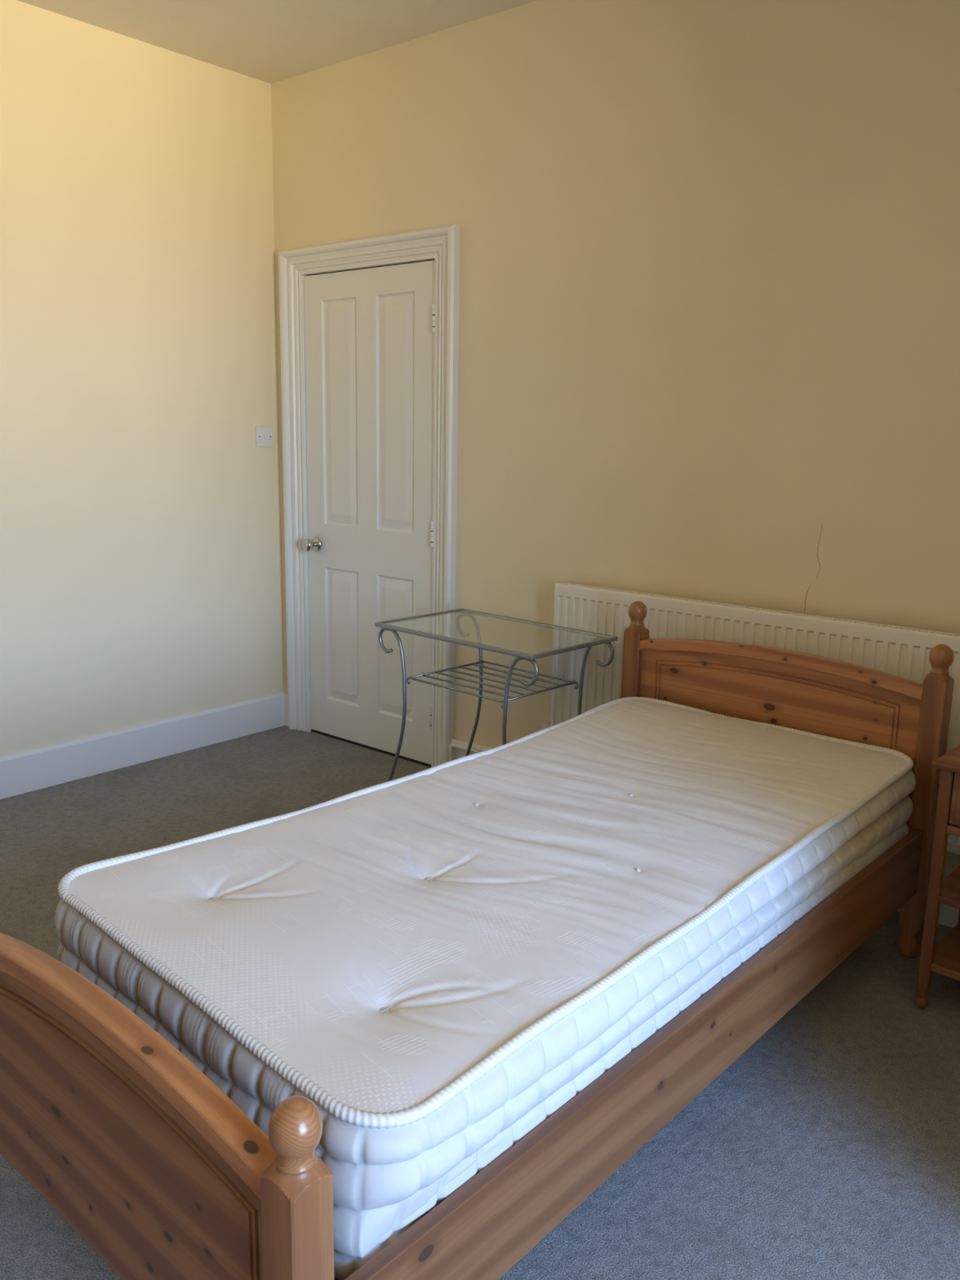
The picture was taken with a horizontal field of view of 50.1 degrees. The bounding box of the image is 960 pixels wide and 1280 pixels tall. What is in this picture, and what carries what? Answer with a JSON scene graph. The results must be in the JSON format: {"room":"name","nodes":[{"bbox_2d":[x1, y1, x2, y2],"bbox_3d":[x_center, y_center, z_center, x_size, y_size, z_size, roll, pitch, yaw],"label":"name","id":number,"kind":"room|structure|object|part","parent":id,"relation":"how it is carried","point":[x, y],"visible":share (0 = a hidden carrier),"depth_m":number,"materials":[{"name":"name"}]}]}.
{"room":"bedroom","nodes":[
{"label":"bedroom","id":0,"kind":"room"},
{"bbox_2d":[0,0,284,756],"bbox_3d":[-2.753,-0.598,2.631,0.300,2.769,5.400,11,15,39],"label":"wall","id":1,"kind":"structure","parent":0,"point":[140,550],"depth_m":3.99,"materials":[{"name":"beige paint"}]},
{"bbox_2d":[0,692,286,799],"bbox_3d":[-2.653,0.703,2.792,0.020,0.160,5.400,11,15,39],"label":"baseboard","id":2,"kind":"structure","parent":1,"relation":"attached to","point":[23,772],"depth_m":4.21,"materials":[{"name":"white paint"}]},
{"bbox_2d":[255,426,273,446],"bbox_3d":[-0.943,-0.892,4.506,0.015,0.088,0.090,11,15,39],"label":"light switch","id":3,"kind":"object","parent":1,"relation":"attached to","point":[264,434],"visible":1,"depth_m":4.50,"materials":[{"name":"white plastic"}]},
{"bbox_2d":[17,0,537,84],"bbox_3d":[-0.248,-1.590,0.285,6.800,0.200,6.000,11,15,39],"label":"ceiling","id":4,"kind":"structure","parent":0,"point":[270,42],"depth_m":3.65,"materials":[{"name":"paint"}]},
{"bbox_2d":[0,725,959,1279],"bbox_3d":[-0.298,1.319,0.880,6.800,0.200,6.000,11,15,39],"label":"floor","id":5,"kind":"structure","parent":0,"point":[828,1148],"depth_m":2.11,"materials":[{"name":"grey carpet"}]},
{"bbox_2d":[0,600,954,1279],"bbox_3d":[0.140,0.510,2.228,0.972,0.858,2.144,11,15,40],"label":"frame","id":6,"kind":"object","parent":5,"relation":"on","point":[162,1175],"visible":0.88,"depth_m":1.52,"materials":[{"name":"brown wood"}]},
{"bbox_3d":[-0.549,0.705,1.469,0.855,0.387,0.020,11,15,40],"label":"footboard","id":7,"kind":"part","parent":6,"relation":"part of","materials":[{"name":"brown wood"}]},
{"bbox_3d":[-0.546,0.528,1.433,0.855,0.082,0.042,11,15,40],"label":"footboard rail","id":8,"kind":"part","parent":6,"relation":"part of","materials":[{"name":"brown wood"}]},
{"bbox_3d":[-0.208,0.858,1.193,0.059,0.580,0.059,11,15,40],"label":"post","id":9,"kind":"part","parent":6,"relation":"part of","materials":[{"name":"brown wood"}]},
{"bbox_2d":[54,696,915,1279],"bbox_3d":[0.167,0.491,2.246,0.949,0.277,1.983,11,15,39],"label":"mattress","id":10,"kind":"object","parent":6,"relation":"on","point":[440,959],"visible":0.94,"depth_m":1.76,"materials":[{"name":"fabric"}]},
{"bbox_3d":[0.166,0.384,2.225,0.910,0.040,1.945,11,15,39],"label":"panel","id":11,"kind":"part","parent":10,"relation":"part of","materials":[{"name":"fabric"}]},
{"bbox_3d":[0.480,0.724,1.964,0.024,0.176,2.026,11,15,40],"label":"rail","id":12,"kind":"part","parent":6,"relation":"part of","materials":[{"name":"brown wood"}]},
{"bbox_3d":[0.485,0.335,3.299,0.059,0.784,0.059,11,15,40],"label":"post","id":13,"kind":"part","parent":6,"relation":"part of","materials":[{"name":"brown wood"}]},
{"bbox_3d":[0.830,0.291,2.982,0.855,0.488,0.020,11,15,40],"label":"headboard","id":14,"kind":"part","parent":6,"relation":"part of","materials":[{"name":"brown wood"}]},
{"bbox_3d":[0.832,0.057,2.932,0.855,0.066,0.046,11,15,40],"label":"headboard rail","id":15,"kind":"part","parent":6,"relation":"part of","materials":[{"name":"brown wood"}]},
{"bbox_3d":[1.171,0.467,2.711,0.059,0.784,0.059,11,15,40],"label":"post","id":16,"kind":"part","parent":6,"relation":"part of","materials":[{"name":"brown wood"}]},
{"bbox_2d":[374,608,617,781],"bbox_3d":[0.038,0.316,3.508,0.732,0.718,0.430,12,16,42],"label":"side table","id":17,"kind":"object","parent":5,"relation":"on","point":[530,641],"visible":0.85,"depth_m":3.42,"materials":[{"name":"grey metal"}]},
{"bbox_3d":[-0.310,0.304,3.566,0.144,0.706,0.025,12,16,42],"label":"leg","id":18,"kind":"part","parent":17,"relation":"part of","materials":[{"name":"grey metal"}]},
{"bbox_3d":[-0.041,0.251,3.846,0.144,0.706,0.025,12,16,42],"label":"leg","id":19,"kind":"part","parent":17,"relation":"part of","materials":[{"name":"grey metal"}]},
{"bbox_2d":[408,660,576,702],"bbox_3d":[0.041,0.135,3.471,0.432,0.008,0.373,12,16,42],"label":"slatted shelf","id":20,"kind":"object","parent":17,"relation":"attached to","point":[523,695],"depth_m":3.46,"materials":[{"name":"grey metal"}]},
{"bbox_3d":[0.044,-0.029,3.437,0.712,0.014,0.430,12,16,42],"label":"table frame","id":21,"kind":"part","parent":17,"relation":"part of","materials":[{"name":"grey metal"}]},
{"bbox_3d":[0.044,-0.031,3.437,0.685,0.005,0.403,12,16,42],"label":"glass","id":22,"kind":"part","parent":17,"relation":"part of","materials":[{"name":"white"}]},
{"bbox_3d":[0.117,0.392,3.172,0.144,0.706,0.025,12,16,42],"label":"leg","id":23,"kind":"part","parent":17,"relation":"part of","materials":[{"name":"grey metal"}]},
{"bbox_3d":[0.386,0.339,3.451,0.144,0.706,0.025,12,16,42],"label":"leg","id":24,"kind":"part","parent":17,"relation":"part of","materials":[{"name":"grey metal"}]},
{"bbox_2d":[915,745,959,1009],"bbox_3d":[1.302,0.598,2.441,0.400,0.640,0.339,11,16,42],"label":"bedside table","id":25,"kind":"object","parent":5,"relation":"on","point":[943,958],"visible":1,"depth_m":2.45,"materials":[{"name":"brown wood"}]},
{"bbox_2d":[930,924,959,981],"bbox_3d":[1.294,0.796,2.476,0.365,0.020,0.266,11,16,42],"label":"shelf","id":26,"kind":"object","parent":25,"relation":"attached to","point":[945,961],"depth_m":2.52,"materials":[{"name":"brown wood"}]},
{"bbox_2d":[938,865,959,909],"bbox_3d":[1.297,0.623,2.440,0.365,0.020,0.266,11,16,42],"label":"shelf","id":27,"kind":"object","parent":25,"relation":"attached to","point":[949,894],"depth_m":2.47,"materials":[{"name":"brown wood"}]},
{"bbox_3d":[1.216,0.467,2.316,0.312,0.020,0.020,11,16,42],"label":"drawer rail","id":28,"kind":"part","parent":25,"relation":"part of","materials":[{"name":"brown wood"}]},
{"bbox_3d":[1.217,0.390,2.300,0.308,0.128,0.016,11,16,42],"label":"drawer","id":29,"kind":"part","parent":25,"relation":"part of","materials":[{"name":"brown wood"}]},
{"bbox_3d":[1.210,0.392,2.293,0.284,0.106,0.004,11,16,42],"label":"drawer panel","id":30,"kind":"part","parent":25,"relation":"part of","materials":[{"name":"brown wood"}]},
{"bbox_3d":[1.272,0.564,2.656,0.027,0.618,0.027,11,16,42],"label":"leg","id":31,"kind":"part","parent":25,"relation":"part of","materials":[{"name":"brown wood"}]},
{"bbox_2d":[271,0,959,872],"bbox_3d":[1.568,-0.542,2.719,6.800,2.769,0.301,11,15,39],"label":"wall","id":32,"kind":"structure","parent":0,"point":[708,301],"depth_m":3.23,"materials":[{"name":"beige paint"}]},
{"bbox_2d":[301,260,436,767],"bbox_3d":[-0.468,-0.505,4.285,0.787,2.001,0.144,11,15,39],"label":"door","id":33,"kind":"structure","parent":32,"relation":"in","point":[369,333],"depth_m":4.27,"materials":[{"name":"white paint"}]},
{"bbox_3d":[-0.744,-0.415,4.483,0.057,0.057,0.060,11,15,39],"label":"knob","id":34,"kind":"part","parent":33,"relation":"part of","materials":[{"name":"silver metal"}]},
{"bbox_3d":[-0.721,-0.420,4.510,0.063,0.063,0.015,11,15,39],"label":"handle","id":35,"kind":"part","parent":33,"relation":"part of","materials":[{"name":"silver metal"}]},
{"bbox_2d":[278,224,460,767],"bbox_3d":[-0.473,-0.552,4.270,0.995,2.100,0.070,11,15,39],"label":"trim","id":36,"kind":"structure","parent":32,"relation":"attached to","point":[441,245],"depth_m":4.13,"materials":[{"name":"white paint"}]},
{"bbox_2d":[284,693,959,928],"bbox_3d":[0.481,0.582,3.656,3.638,0.155,0.020,11,15,39],"label":"baseboard","id":37,"kind":"structure","parent":32,"relation":"attached to","point":[948,916],"depth_m":4.01,"materials":[{"name":"white paint"}]},
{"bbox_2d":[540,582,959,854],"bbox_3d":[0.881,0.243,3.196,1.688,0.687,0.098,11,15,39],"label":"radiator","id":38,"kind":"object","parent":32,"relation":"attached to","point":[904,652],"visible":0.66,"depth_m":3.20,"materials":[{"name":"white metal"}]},
{"bbox_2d":[448,742,480,760],"bbox_3d":[0.063,0.508,3.957,0.498,0.164,0.033,11,15,40],"label":"pipe","id":39,"kind":"object","parent":38,"relation":"attached to","point":[453,744],"visible":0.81,"depth_m":4.07,"materials":[{"name":"white metal"}]},
{"bbox_2d":[564,582,959,636],"bbox_3d":[0.907,-0.079,3.104,1.614,0.009,0.060,11,15,39],"label":"grille","id":40,"kind":"object","parent":38,"relation":"attached to","point":[786,618],"depth_m":3.13,"materials":[{"name":"white metal"}]}
]}

